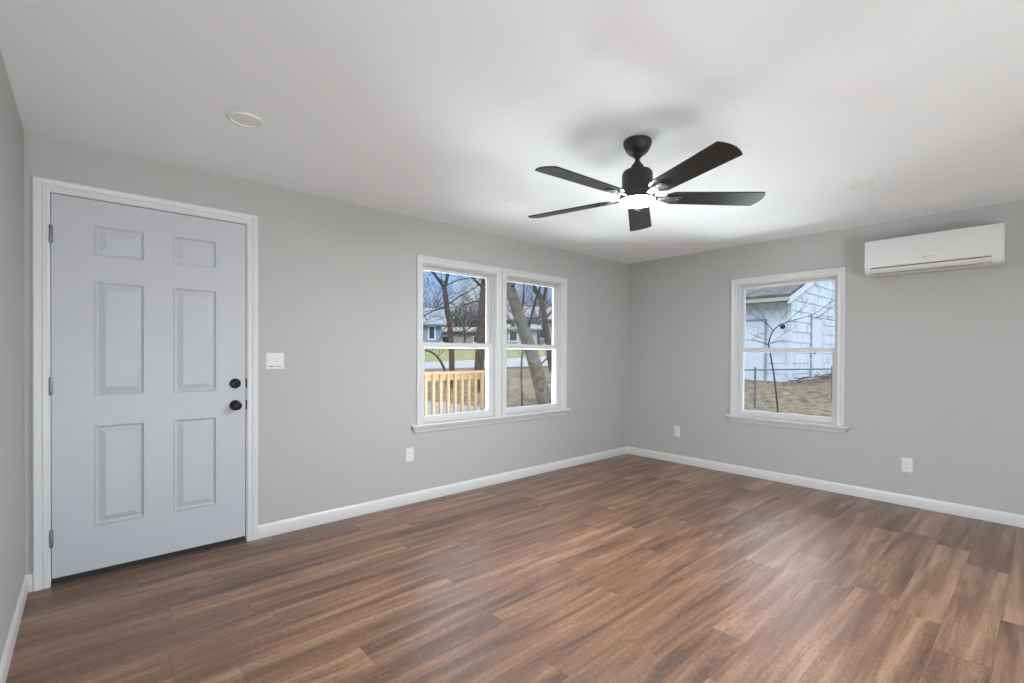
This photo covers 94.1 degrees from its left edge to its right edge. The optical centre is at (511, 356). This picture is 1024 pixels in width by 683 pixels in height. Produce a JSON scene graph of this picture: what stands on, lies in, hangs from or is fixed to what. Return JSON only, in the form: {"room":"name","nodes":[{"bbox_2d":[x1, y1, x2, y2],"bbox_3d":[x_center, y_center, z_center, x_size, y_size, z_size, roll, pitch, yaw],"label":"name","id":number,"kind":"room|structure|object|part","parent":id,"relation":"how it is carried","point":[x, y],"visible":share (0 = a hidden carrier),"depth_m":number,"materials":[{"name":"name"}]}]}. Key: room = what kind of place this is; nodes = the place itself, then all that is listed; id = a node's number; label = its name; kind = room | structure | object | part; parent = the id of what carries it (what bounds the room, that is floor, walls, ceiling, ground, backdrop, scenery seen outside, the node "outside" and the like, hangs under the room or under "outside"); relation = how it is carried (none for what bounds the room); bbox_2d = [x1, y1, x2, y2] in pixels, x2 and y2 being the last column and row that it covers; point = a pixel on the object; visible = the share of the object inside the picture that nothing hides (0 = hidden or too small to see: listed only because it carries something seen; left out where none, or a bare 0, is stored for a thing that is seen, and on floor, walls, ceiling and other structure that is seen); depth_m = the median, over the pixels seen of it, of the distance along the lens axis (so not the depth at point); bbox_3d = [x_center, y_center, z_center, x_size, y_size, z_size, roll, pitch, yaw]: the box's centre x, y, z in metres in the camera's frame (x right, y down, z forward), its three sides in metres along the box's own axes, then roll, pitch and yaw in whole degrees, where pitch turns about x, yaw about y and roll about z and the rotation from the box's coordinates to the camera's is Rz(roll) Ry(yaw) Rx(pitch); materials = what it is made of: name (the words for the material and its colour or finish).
{"room":"empty living room","nodes":[
{"label":"empty living room","id":0,"kind":"room"},
{"bbox_2d":[0,50,24,660],"bbox_3d":[-0.742,0.048,0.365,0.140,2.350,5.680,0,0,-42],"label":"wall","id":1,"kind":"structure","parent":0,"point":[12,396],"depth_m":2.00,"materials":[{"name":"paint"}]},
{"bbox_2d":[0,576,27,682],"bbox_3d":[-0.689,1.179,0.423,0.013,0.088,5.360,0,0,-42],"label":"baseboard","id":2,"kind":"structure","parent":1,"relation":"attached to","point":[7,654],"depth_m":1.98,"materials":[{"name":"white wood"}]},
{"bbox_2d":[24,131,627,574],"bbox_3d":[-0.570,0.025,4.225,5.248,2.350,0.140,0,0,-42],"label":"wall","id":3,"kind":"structure","parent":0,"point":[337,278],"depth_m":3.58,"materials":[{"name":"paint"}]},
{"bbox_2d":[25,574,32,591],"bbox_3d":[-2.473,1.159,2.441,0.028,0.088,0.013,0,0,-42],"label":"baseboard","id":4,"kind":"structure","parent":3,"relation":"attached to","point":[29,576],"depth_m":2.44,"materials":[{"name":"white wood"}]},
{"bbox_2d":[32,175,257,591],"bbox_3d":[-2.095,0.138,2.824,1.048,2.129,0.206,0,0,-42],"label":"door","id":5,"kind":"structure","parent":3,"relation":"in","point":[145,308],"depth_m":2.73,"materials":[{"name":"paint"}]},
{"bbox_3d":[-1.755,0.310,3.036,0.066,0.066,0.064,0,0,-42],"label":"knob","id":6,"kind":"part","parent":5,"relation":"part of","materials":[{"name":"black metal"}]},
{"bbox_2d":[266,353,283,368],"bbox_3d":[-1.595,0.029,3.211,0.114,0.110,0.012,0,0,-42],"label":"light switch","id":7,"kind":"object","parent":3,"relation":"attached to","point":[273,360],"visible":1,"depth_m":3.21,"materials":[{"name":"white plastic"}]},
{"bbox_2d":[406,447,413,461],"bbox_3d":[-0.834,0.801,3.898,0.072,0.116,0.008,0,0,-42],"label":"wall outlet","id":8,"kind":"object","parent":3,"relation":"attached to","point":[409,451],"visible":1,"depth_m":3.90,"materials":[{"name":"white plastic"}]},
{"bbox_2d":[258,446,627,538],"bbox_3d":[-0.120,1.156,4.533,4.168,0.088,0.013,0,0,-42],"label":"baseboard","id":9,"kind":"structure","parent":3,"relation":"attached to","point":[310,520],"depth_m":3.92,"materials":[{"name":"white wood"}]},
{"bbox_2d":[416,254,501,424],"bbox_3d":[-0.490,-0.142,4.280,0.913,1.404,0.157,0,0,-42],"label":"window","id":10,"kind":"structure","parent":3,"relation":"in","point":[493,275],"depth_m":4.37,"materials":[{"name":"plastic"}]},
{"bbox_3d":[-0.509,-0.424,4.301,0.767,0.696,0.032,0,0,-42],"label":"sash","id":11,"kind":"part","parent":10,"relation":"part of","materials":[{"name":"plastic"}]},
{"bbox_3d":[-0.485,0.212,4.276,0.767,0.672,0.032,0,0,-42],"label":"sash","id":12,"kind":"part","parent":10,"relation":"part of","materials":[{"name":"plastic"}]},
{"bbox_2d":[411,408,570,432],"bbox_3d":[-0.103,0.594,4.544,1.932,0.068,0.072,0,0,-42],"label":"trim","id":13,"kind":"structure","parent":3,"relation":"attached to","point":[446,425],"depth_m":4.40,"materials":[{"name":"white wood"}]},
{"bbox_2d":[501,268,566,415],"bbox_3d":[0.200,-0.143,4.894,0.918,1.404,0.157,0,0,-42],"label":"window","id":14,"kind":"structure","parent":3,"relation":"in","point":[558,285],"depth_m":5.08,"materials":[{"name":"plastic"}]},
{"bbox_3d":[0.180,-0.425,4.915,0.772,0.696,0.032,0,0,-42],"label":"sash","id":15,"kind":"part","parent":14,"relation":"part of","materials":[{"name":"plastic"}]},
{"bbox_3d":[0.204,0.211,4.889,0.772,0.672,0.032,0,0,-42],"label":"sash","id":16,"kind":"part","parent":14,"relation":"part of","materials":[{"name":"plastic"}]},
{"bbox_2d":[0,0,1023,263],"bbox_3d":[1.291,-1.206,2.395,5.878,0.150,6.030,0,0,-42],"label":"ceiling","id":17,"kind":"structure","parent":0,"point":[442,111],"depth_m":2.09,"materials":[{"name":"paint"}]},
{"bbox_2d":[227,112,263,127],"bbox_3d":[-1.281,-1.136,2.294,0.156,0.008,0.156,0,0,-42],"label":"recessed light","id":18,"kind":"object","parent":17,"relation":"in","point":[243,119],"visible":1,"depth_m":2.29,"materials":[{"name":"white plastic"}]},
{"bbox_2d":[528,135,764,230],"bbox_3d":[0.621,-0.968,2.493,1.245,0.332,1.267,0,0,-42],"label":"ceiling fan","id":19,"kind":"object","parent":17,"relation":"hanging from","point":[637,192],"visible":1,"depth_m":2.44,"materials":[{"name":"black paint"}]},
{"bbox_3d":[0.325,-0.840,2.739,0.512,0.032,0.139,0,0,35],"label":"blade","id":20,"kind":"part","parent":19,"relation":"part of","materials":[{"name":"black wood"}]},
{"bbox_3d":[0.336,-0.837,2.262,0.512,0.032,0.139,0,0,-37],"label":"blade","id":21,"kind":"part","parent":19,"relation":"part of","materials":[{"name":"black wood"}]},
{"bbox_2d":[620,195,654,207],"bbox_3d":[0.658,-0.813,2.508,0.180,0.021,0.180,0,0,-42],"label":"diffuser","id":22,"kind":"object","parent":19,"relation":"attached to","point":[628,201],"depth_m":2.47,"materials":[{"name":"white glass"}]},
{"bbox_3d":[0.775,-0.839,2.897,0.139,0.032,0.512,0,0,17],"label":"blade","id":23,"kind":"part","parent":19,"relation":"part of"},
{"bbox_3d":[0.793,-0.835,2.125,0.139,0.032,0.512,0,0,-19],"label":"blade","id":24,"kind":"part","parent":19,"relation":"part of","materials":[{"name":"black wood"}]},
{"bbox_3d":[1.064,-0.836,2.517,0.512,0.032,0.139,0,0,-1],"label":"blade","id":25,"kind":"part","parent":19,"relation":"part of","materials":[{"name":"black wood"}]},
{"bbox_2d":[849,181,873,188],"bbox_3d":[2.294,-1.127,3.134,0.132,0.008,0.132,0,0,-42],"label":"recessed light","id":26,"kind":"object","parent":17,"relation":"in","point":[859,185],"visible":1,"depth_m":3.13,"materials":[{"name":"white plastic"}]},
{"bbox_2d":[6,454,1023,682],"bbox_3d":[1.266,1.280,2.163,5.528,0.120,5.680,0,0,-42],"label":"floor","id":27,"kind":"structure","parent":0,"point":[626,568],"depth_m":2.42,"materials":[{"name":"wood"}]},
{"bbox_2d":[627,199,1023,514],"bbox_3d":[3.238,0.042,3.998,0.140,2.350,5.540,0,0,-42],"label":"wall","id":28,"kind":"structure","parent":0,"point":[934,361],"depth_m":4.05,"materials":[{"name":"paint"}]},
{"bbox_2d":[674,426,679,436],"bbox_3d":[1.874,0.847,5.421,0.008,0.116,0.072,0,0,-42],"label":"wall outlet","id":29,"kind":"object","parent":28,"relation":"attached to","point":[676,428],"visible":1,"depth_m":5.42,"materials":[{"name":"white plastic"}]},
{"bbox_2d":[725,414,849,433],"bbox_3d":[2.610,0.641,4.591,0.072,0.068,1.083,0,0,-42],"label":"trim","id":30,"kind":"structure","parent":28,"relation":"attached to","point":[734,418],"depth_m":4.53,"materials":[{"name":"white wood"}]},
{"bbox_2d":[730,267,845,425],"bbox_3d":[2.660,-0.097,4.632,0.157,1.407,1.001,0,0,-42],"label":"window","id":31,"kind":"structure","parent":28,"relation":"in","point":[738,286],"depth_m":4.57,"materials":[{"name":"plastic"}]},
{"bbox_3d":[2.652,0.254,4.628,0.032,0.682,0.855,0,0,-42],"label":"sash","id":32,"kind":"part","parent":31,"relation":"part of","materials":[{"name":"plastic"}]},
{"bbox_3d":[2.684,-0.384,4.650,0.032,0.689,0.855,0,0,-42],"label":"sash","id":33,"kind":"part","parent":31,"relation":"part of","materials":[{"name":"plastic"}]},
{"bbox_2d":[627,446,1023,527],"bbox_3d":[3.216,1.174,3.909,0.013,0.088,5.380,0,0,-42],"label":"baseboard","id":34,"kind":"structure","parent":28,"relation":"attached to","point":[1006,518],"depth_m":4.17,"materials":[{"name":"white wood"}]},
{"bbox_2d":[901,457,912,472],"bbox_3d":[3.229,0.886,3.898,0.008,0.116,0.072,0,0,-42],"label":"wall outlet","id":35,"kind":"object","parent":28,"relation":"attached to","point":[906,463],"visible":1,"depth_m":3.90,"materials":[{"name":"white plastic"}]},
{"bbox_2d":[864,223,1005,277],"bbox_3d":[3.261,-0.811,3.715,0.198,0.284,0.806,0,0,-42],"label":"air conditioner","id":36,"kind":"object","parent":28,"relation":"attached to","point":[985,245],"visible":1,"depth_m":3.62,"materials":[{"name":"white plastic"}]},
{"label":"outside","id":37,"kind":"structure","parent":0,"visible":0},
{"bbox_2d":[424,349,546,361],"bbox_3d":[-3.139,0.357,41.439,80.250,2.600,35.256,0,0,-31],"label":"lawn","id":38,"kind":"structure","parent":37,"point":[460,354],"depth_m":32.35,"materials":[{"name":"green plant"}]},
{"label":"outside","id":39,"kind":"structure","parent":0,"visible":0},
{"bbox_2d":[424,348,831,416],"bbox_3d":[0.002,-0.447,54.998,247.478,3.790,246.653,0,0,-42],"label":"ground","id":40,"kind":"structure","parent":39,"point":[819,406],"depth_m":11.34,"materials":[{"name":"brown plant"}]},
{"bbox_2d":[423,271,442,307],"bbox_3d":[-10.480,-6.249,47.940,8.796,10.916,12.897,0,0,-17],"label":"bare tree","id":41,"kind":"object","parent":40,"relation":"on","point":[423,271],"visible":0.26,"depth_m":49.46,"materials":[{"name":"plant"}]},
{"bbox_2d":[423,308,446,348],"bbox_3d":[-8.472,-2.119,43.974,4.300,4.790,5.900,0,0,-14],"label":"house","id":42,"kind":"structure","parent":40,"relation":"on","point":[433,335],"depth_m":41.79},
{"bbox_2d":[425,319,457,383],"bbox_3d":[-1.480,0.315,8.005,1.192,2.151,0.806,0,0,-13],"label":"sapling","id":43,"kind":"object","parent":40,"relation":"on","point":[441,336],"visible":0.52,"depth_m":8.20,"materials":[{"name":"brown plant"}]},
{"bbox_2d":[427,272,458,307],"bbox_3d":[-10.274,-6.693,50.472,10.061,11.694,10.090,0,0,-19],"label":"bare tree","id":44,"kind":"object","parent":40,"relation":"on","point":[427,272],"visible":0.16,"depth_m":50.97,"materials":[{"name":"grey plant"}]},
{"bbox_2d":[424,270,462,307],"bbox_3d":[-9.271,-6.811,57.232,13.606,11.706,11.911,0,0,22],"label":"bare tree","id":45,"kind":"object","parent":40,"relation":"on","point":[425,270],"visible":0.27,"depth_m":57.62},
{"bbox_2d":[430,296,466,326],"bbox_3d":[-7.955,-4.638,57.095,7.996,7.327,6.760,0,0,5],"label":"bare shrub","id":46,"kind":"object","parent":40,"relation":"on","point":[462,296],"visible":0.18,"depth_m":56.81,"materials":[{"name":"plant"}]},
{"bbox_2d":[423,271,480,387],"bbox_3d":[-1.565,-2.667,10.875,4.960,7.046,6.902,0,0,23],"label":"forked tree","id":47,"kind":"object","parent":40,"relation":"on","point":[444,290],"visible":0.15,"depth_m":11.94,"materials":[{"name":"brown plant"}]},
{"bbox_2d":[425,276,479,314],"bbox_3d":[-5.760,-6.950,65.718,10.128,11.524,12.136,0,0,5],"label":"bare tree","id":48,"kind":"object","parent":40,"relation":"on","point":[460,276],"visible":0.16,"depth_m":66.18,"materials":[{"name":"grey plant"}]},
{"bbox_2d":[428,279,477,326],"bbox_3d":[-4.715,-6.580,54.884,9.939,11.348,10.172,0,0,-37],"label":"bare tree","id":49,"kind":"object","parent":40,"relation":"on","point":[452,279],"visible":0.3,"depth_m":54.77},
{"bbox_2d":[431,286,479,348],"bbox_3d":[-7.474,-5.204,45.363,12.038,8.993,15.782,0,0,-38],"label":"bare tree","id":50,"kind":"object","parent":40,"relation":"on","point":[449,286],"visible":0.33,"depth_m":46.05,"materials":[{"name":"plant"}]},
{"bbox_2d":[427,401,484,414],"bbox_3d":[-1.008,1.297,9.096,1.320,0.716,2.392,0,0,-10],"label":"concrete path","id":51,"kind":"structure","parent":40,"relation":"on","point":[428,402],"depth_m":9.47,"materials":[{"name":"grey concrete"}]},
{"bbox_2d":[441,327,476,342],"bbox_3d":[-5.327,-1.540,51.976,7.900,3.390,5.900,0,0,0],"label":"house","id":52,"kind":"structure","parent":40,"relation":"on","point":[472,338],"depth_m":49.47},
{"bbox_2d":[452,276,475,326],"bbox_3d":[-6.234,-5.650,56.849,8.770,9.332,11.238,0,0,28],"label":"bare tree","id":53,"kind":"object","parent":40,"relation":"on","point":[467,276],"visible":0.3,"depth_m":56.40,"materials":[{"name":"plant"}]},
{"bbox_2d":[451,290,477,326],"bbox_3d":[-5.676,-5.087,58.454,6.779,8.198,7.292,0,0,26],"label":"bare shrub","id":54,"kind":"object","parent":40,"relation":"on","point":[467,290],"visible":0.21,"depth_m":57.12,"materials":[{"name":"grey plant"}]},
{"bbox_2d":[452,275,478,327],"bbox_3d":[-3.869,-5.971,50.049,8.476,10.406,14.808,0,0,-17],"label":"bare tree","id":55,"kind":"object","parent":40,"relation":"on","point":[461,275],"visible":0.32,"depth_m":49.38,"materials":[{"name":"plant"}]},
{"bbox_2d":[464,290,478,326],"bbox_3d":[-3.405,-4.877,59.009,5.502,7.792,10.268,0,0,33],"label":"bare shrub","id":56,"kind":"object","parent":40,"relation":"on","point":[478,290],"visible":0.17,"depth_m":57.30,"materials":[{"name":"grey plant"}]},
{"bbox_2d":[427,282,519,342],"bbox_3d":[-3.722,-5.000,45.505,7.246,8.815,12.255,0,0,-33],"label":"bare tree","id":57,"kind":"object","parent":40,"relation":"on","point":[464,333],"visible":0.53,"depth_m":44.08,"materials":[{"name":"plant"}]},
{"bbox_2d":[423,273,531,319],"bbox_3d":[-4.346,-6.255,47.891,10.823,11.052,12.563,0,0,-25],"label":"bare tree","id":58,"kind":"object","parent":40,"relation":"on","point":[437,273],"visible":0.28,"depth_m":47.00,"materials":[{"name":"brown plant"}]},
{"bbox_2d":[423,273,544,391],"bbox_3d":[-1.321,-2.179,11.807,4.232,6.215,5.656,0,0,-27],"label":"tree","id":59,"kind":"object","parent":40,"relation":"on","point":[480,334],"visible":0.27,"depth_m":11.41,"materials":[{"name":"brown plant"}]},
{"bbox_2d":[428,272,551,404],"bbox_3d":[0.298,-2.104,9.585,3.471,6.726,6.046,0,0,5],"label":"leaning tree","id":60,"kind":"object","parent":40,"relation":"on","point":[541,388],"visible":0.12,"depth_m":9.88,"materials":[{"name":"grey plant"}]},
{"bbox_2d":[448,278,531,325],"bbox_3d":[-2.892,-5.929,56.000,10.848,9.926,7.352,0,0,1],"label":"bare tree","id":61,"kind":"object","parent":40,"relation":"on","point":[477,278],"visible":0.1,"depth_m":55.17,"materials":[{"name":"plant"}]},
{"bbox_2d":[475,277,528,405],"bbox_3d":[-0.171,-0.335,9.415,1.214,3.180,2.252,0,0,-1],"label":"young tree","id":62,"kind":"object","parent":40,"relation":"on","point":[522,338],"visible":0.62,"depth_m":9.34,"materials":[{"name":"brown plant"}]},
{"bbox_2d":[459,282,551,370],"bbox_3d":[0.467,-2.449,17.230,4.926,7.917,5.758,0,0,-32],"label":"tree","id":63,"kind":"object","parent":40,"relation":"on","point":[544,316],"visible":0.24,"depth_m":16.92,"materials":[{"name":"brown plant"}]},
{"bbox_2d":[463,283,550,326],"bbox_3d":[0.403,-5.863,45.207,7.962,10.454,13.844,1,0,41],"label":"bare tree","id":64,"kind":"object","parent":40,"relation":"on","point":[527,290],"visible":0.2,"depth_m":45.20,"materials":[{"name":"plant"}]},
{"bbox_2d":[507,323,541,344],"bbox_3d":[-0.182,-1.490,46.977,5.900,3.590,5.900,0,0,0],"label":"house","id":65,"kind":"structure","parent":40,"relation":"on","point":[512,333],"depth_m":44.46,"materials":[{"name":"beige"}]},
{"bbox_2d":[507,307,551,344],"bbox_3d":[2.537,-2.506,49.970,6.900,5.490,6.900,0,0,0],"label":"house","id":66,"kind":"structure","parent":40,"relation":"on","point":[548,309],"depth_m":46.97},
{"bbox_2d":[516,285,551,344],"bbox_3d":[2.689,-5.742,47.138,11.824,10.169,10.694,0,0,23],"label":"bare tree","id":67,"kind":"object","parent":40,"relation":"on","point":[539,314],"visible":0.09,"depth_m":45.92,"materials":[{"name":"grey plant"}]},
{"bbox_2d":[518,286,551,306],"bbox_3d":[3.224,-5.626,49.565,7.483,9.784,12.738,0,0,-31],"label":"bare tree","id":68,"kind":"object","parent":40,"relation":"on","point":[518,286],"visible":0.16,"depth_m":50.80,"materials":[{"name":"plant"}]},
{"bbox_2d":[744,366,831,408],"bbox_3d":[7.413,0.774,10.939,10.000,1.132,0.061,0,0,-22],"label":"fence","id":69,"kind":"object","parent":40,"relation":"on","point":[754,369],"visible":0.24,"depth_m":10.34,"materials":[{"name":"grey metal"}]},
{"bbox_3d":[5.096,0.712,10.000,0.052,1.015,0.052,0,0,-19],"label":"fence post","id":70,"kind":"part","parent":69,"relation":"part of","materials":[{"name":"grey metal"}]},
{"bbox_3d":[7.415,0.274,10.936,10.000,0.036,0.036,0,0,-22],"label":"rail","id":71,"kind":"part","parent":69,"relation":"part of","materials":[{"name":"grey metal"}]},
{"bbox_2d":[744,281,834,381],"bbox_3d":[8.295,-1.224,18.496,9.710,4.450,7.700,0,0,-42],"label":"house","id":72,"kind":"structure","parent":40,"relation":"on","point":[808,331],"depth_m":13.32,"materials":[{"name":"white"}]},
{"bbox_3d":[6.651,-0.141,13.564,0.016,1.730,1.000,0,0,-42],"label":"door","id":73,"kind":"part","parent":72,"relation":"part of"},
{"bbox_3d":[6.647,-1.032,13.552,0.036,0.048,1.004,0,0,-42],"label":"door trim","id":74,"kind":"part","parent":72,"relation":"part of","materials":[{"name":"white wood"}]},
{"bbox_3d":[6.993,-0.162,13.164,0.036,1.780,0.048,0,0,-42],"label":"door trim","id":75,"kind":"part","parent":72,"relation":"part of","materials":[{"name":"white wood"}]},
{"bbox_3d":[8.688,-0.244,13.788,0.098,1.950,0.029,0,0,-42],"label":"door trim","id":76,"kind":"part","parent":72,"relation":"part of","materials":[{"name":"white"}]},
{"bbox_3d":[9.021,-0.195,14.092,0.800,1.850,0.020,0,0,-42],"label":"door","id":77,"kind":"part","parent":72,"relation":"part of","materials":[{"name":"white"}]},
{"bbox_3d":[9.362,-0.245,14.387,0.098,1.950,0.029,0,0,-42],"label":"door trim","id":78,"kind":"part","parent":72,"relation":"part of","materials":[{"name":"white"}]},
{"bbox_2d":[748,290,834,412],"bbox_3d":[5.359,-0.002,9.050,1.962,2.542,1.056,0,0,-6],"label":"sapling","id":79,"kind":"object","parent":40,"relation":"on","point":[834,290],"visible":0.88,"depth_m":9.29,"materials":[{"name":"brown plant"}]},
{"bbox_2d":[782,372,830,384],"bbox_3d":[8.405,0.568,13.397,1.009,0.284,3.352,1,0,38],"label":"brush pile","id":80,"kind":"object","parent":40,"relation":"on","point":[829,375],"visible":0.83,"depth_m":12.94,"materials":[{"name":"brown plant"}]},
{"bbox_3d":[-1.522,1.513,4.995,5.150,0.598,2.235,0,0,-42],"label":"deck","id":81,"kind":"object","parent":40,"relation":"on","visible":0},
{"bbox_2d":[424,370,485,415],"bbox_3d":[-2.225,0.897,5.754,5.149,1.375,0.182,0,0,-42],"label":"deck railing","id":82,"kind":"object","parent":81,"relation":"attached to","point":[432,376],"visible":0.1,"depth_m":6.90,"materials":[{"name":"brown wood"}]},
{"bbox_3d":[-2.211,0.228,5.731,5.140,0.036,0.140,0,0,-42],"label":"cap rail","id":83,"kind":"part","parent":82,"relation":"part of","materials":[{"name":"yellow wood"}]},
{"bbox_3d":[-2.214,0.291,5.734,5.100,0.090,0.038,0,0,-42],"label":"rail","id":84,"kind":"part","parent":82,"relation":"part of","materials":[{"name":"yellow wood"}]},
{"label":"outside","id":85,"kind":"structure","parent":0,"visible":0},
{"bbox_2d":[424,356,547,370],"bbox_3d":[0.924,0.498,26.198,68.705,2.617,9.443,0,0,-42],"label":"street","id":86,"kind":"structure","parent":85,"point":[512,363],"depth_m":22.59,"materials":[{"name":"grey asphalt"}]}
]}

